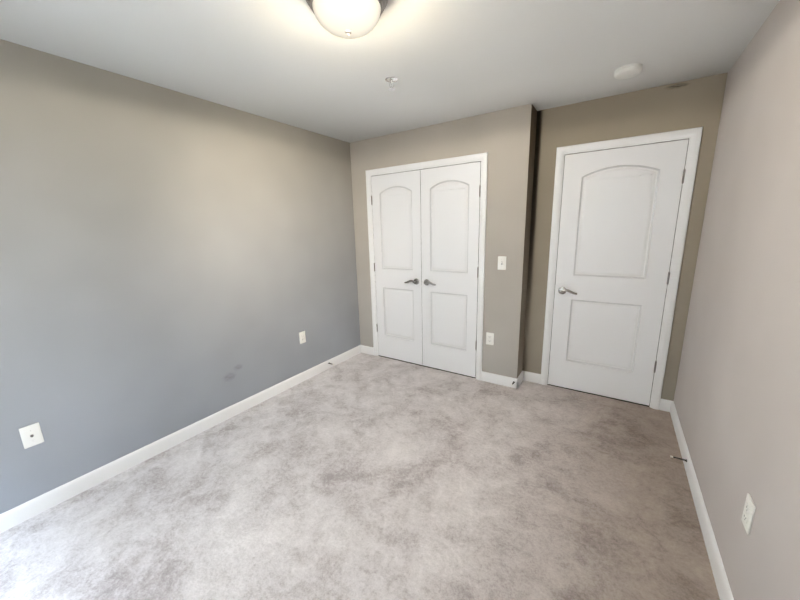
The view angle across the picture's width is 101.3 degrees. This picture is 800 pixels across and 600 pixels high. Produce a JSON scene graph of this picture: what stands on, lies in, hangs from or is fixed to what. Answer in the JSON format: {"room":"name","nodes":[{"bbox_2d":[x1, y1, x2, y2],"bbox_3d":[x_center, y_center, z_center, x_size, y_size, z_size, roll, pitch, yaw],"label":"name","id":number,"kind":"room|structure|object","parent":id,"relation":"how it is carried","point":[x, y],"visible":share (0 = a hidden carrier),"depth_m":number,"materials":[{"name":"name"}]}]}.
{"room":"empty bedroom","nodes":[
{"label":"empty bedroom","id":0,"kind":"room"},
{"bbox_2d":[0,39,360,513],"bbox_3d":[-1.548,-0.194,2.393,0.120,2.414,3.840,6,15,33],"label":"wall","id":1,"kind":"structure","parent":0,"point":[171,260],"depth_m":2.12,"materials":[{"name":"beige paint"}]},
{"bbox_2d":[19,422,43,448],"bbox_3d":[-1.976,0.730,1.762,0.018,0.120,0.074,6,15,33],"label":"outlet","id":2,"kind":"object","parent":1,"relation":"attached to","point":[31,435],"visible":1,"depth_m":1.76,"materials":[{"name":"white plastic"}]},
{"bbox_2d":[0,345,363,532],"bbox_3d":[-1.462,0.946,2.603,0.013,0.095,3.600,6,15,33],"label":"baseboard","id":3,"kind":"structure","parent":1,"relation":"attached to","point":[17,515],"depth_m":2.21,"materials":[{"name":"white wood"}]},
{"bbox_2d":[299,331,305,343],"bbox_3d":[-0.971,0.373,3.272,0.009,0.120,0.074,6,15,33],"label":"outlet","id":4,"kind":"object","parent":1,"relation":"attached to","point":[302,336],"visible":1,"depth_m":3.27,"materials":[{"name":"white plastic"}]},
{"bbox_2d":[0,353,719,599],"bbox_3d":[-0.137,1.164,1.895,3.276,0.100,4.048,6,15,33],"label":"floor","id":5,"kind":"structure","parent":0,"point":[361,476],"depth_m":1.79,"materials":[{"name":"carpet"}]},
{"bbox_2d":[0,0,779,142],"bbox_3d":[-0.202,-1.293,1.363,3.276,0.100,4.048,6,15,33],"label":"ceiling","id":6,"kind":"structure","parent":0,"point":[295,63],"depth_m":1.75,"materials":[{"name":"white paint"}]},
{"bbox_2d":[306,0,387,38],"bbox_3d":[-0.214,-1.159,1.336,0.338,0.150,0.338,6,15,33],"label":"ceiling light","id":7,"kind":"object","parent":6,"relation":"attached to","point":[349,19],"visible":1,"depth_m":1.29,"materials":[{"name":"white glass"}]},
{"bbox_2d":[385,77,397,89],"bbox_3d":[-0.053,-1.375,2.092,0.080,0.055,0.080,6,15,33],"label":"sprinkler","id":8,"kind":"object","parent":6,"relation":"attached to","point":[391,80],"visible":1,"depth_m":2.08,"materials":[{"name":"silver metal"}]},
{"bbox_2d":[614,63,642,79],"bbox_3d":[1.410,-1.408,2.030,0.144,0.040,0.144,6,15,33],"label":"smoke detector","id":9,"kind":"object","parent":6,"relation":"attached to","point":[627,71],"visible":1,"depth_m":2.00,"materials":[{"name":"white plastic"}]},
{"bbox_2d":[350,104,536,378],"bbox_3d":[0.361,-0.475,3.457,1.881,2.414,0.328,6,15,33],"label":"wall","id":10,"kind":"structure","parent":0,"point":[505,139],"depth_m":2.96,"materials":[{"name":"beige paint"}]},
{"bbox_2d":[371,170,422,364],"bbox_3d":[-0.040,-0.299,3.552,0.610,2.028,0.092,6,15,33],"label":"closet door","id":11,"kind":"structure","parent":10,"relation":"in","point":[396,202],"depth_m":3.54,"materials":[{"name":"white paint"}]},
{"bbox_2d":[365,152,487,379],"bbox_3d":[0.217,-0.297,3.384,1.337,2.106,0.017,6,15,33],"label":"trim","id":12,"kind":"structure","parent":10,"relation":"attached to","point":[483,157],"depth_m":3.14,"materials":[{"name":"white wood"}]},
{"bbox_2d":[420,162,480,376],"bbox_3d":[0.473,-0.241,3.223,0.610,2.028,0.092,6,15,33],"label":"closet door","id":13,"kind":"structure","parent":10,"relation":"in","point":[450,208],"depth_m":3.21,"materials":[{"name":"white paint"}]},
{"bbox_2d":[486,332,493,344],"bbox_3d":[0.854,0.369,3.120,0.074,0.120,0.009,6,15,33],"label":"outlet","id":14,"kind":"object","parent":10,"relation":"attached to","point":[489,338],"visible":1,"depth_m":3.12,"materials":[{"name":"white plastic"}]},
{"bbox_2d":[481,371,519,388],"bbox_3d":[0.950,0.764,3.146,0.348,0.095,0.013,6,15,33],"label":"baseboard","id":15,"kind":"structure","parent":10,"relation":"attached to","point":[485,376],"depth_m":3.13,"materials":[{"name":"white wood"}]},
{"bbox_2d":[498,256,505,269],"bbox_3d":[0.904,-0.328,2.917,0.074,0.120,0.019,6,15,33],"label":"light switch","id":16,"kind":"object","parent":10,"relation":"attached to","point":[501,262],"visible":1,"depth_m":2.92,"materials":[{"name":"white plastic"}]},
{"bbox_2d":[522,72,727,400],"bbox_3d":[1.689,-0.351,2.726,1.155,2.414,0.120,6,15,33],"label":"wall","id":17,"kind":"structure","parent":0,"point":[693,103],"depth_m":2.48,"materials":[{"name":"beige paint"}]},
{"bbox_2d":[527,110,540,296],"bbox_3d":[1.194,-0.438,2.962,0.055,2.320,0.001,6,15,33],"label":"wall","id":18,"kind":"structure","parent":17,"relation":"attached to","point":[537,142],"depth_m":2.83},
{"bbox_2d":[370,127,702,409],"bbox_3d":[0.920,-0.262,3.134,2.704,2.106,0.328,6,15,33],"label":"door frame","id":19,"kind":"structure","parent":17,"relation":"attached to","point":[694,135],"depth_m":2.55,"materials":[{"name":"white wood"}]},
{"bbox_2d":[548,139,688,405],"bbox_3d":[1.696,-0.156,2.680,0.780,2.028,0.092,6,15,33],"label":"entry door","id":20,"kind":"structure","parent":17,"relation":"in","point":[619,213],"depth_m":2.66,"materials":[{"name":"white paint"}]},
{"bbox_2d":[674,0,799,599],"bbox_3d":[1.152,0.085,0.781,0.120,2.414,4.048,6,15,33],"label":"wall","id":21,"kind":"structure","parent":0,"point":[737,398],"depth_m":1.35,"materials":[{"name":"beige paint"}]},
{"bbox_2d":[664,399,733,599],"bbox_3d":[1.117,1.210,1.068,0.036,0.095,3.808,6,15,33],"label":"baseboard","id":22,"kind":"structure","parent":21,"relation":"attached to","point":[721,580],"depth_m":1.62,"materials":[{"name":"white wood"}]},
{"bbox_2d":[741,493,755,534],"bbox_3d":[1.260,0.774,1.189,0.009,0.120,0.074,6,15,33],"label":"outlet","id":23,"kind":"object","parent":21,"relation":"attached to","point":[748,513],"visible":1,"depth_m":1.18,"materials":[{"name":"white plastic"}]}
]}

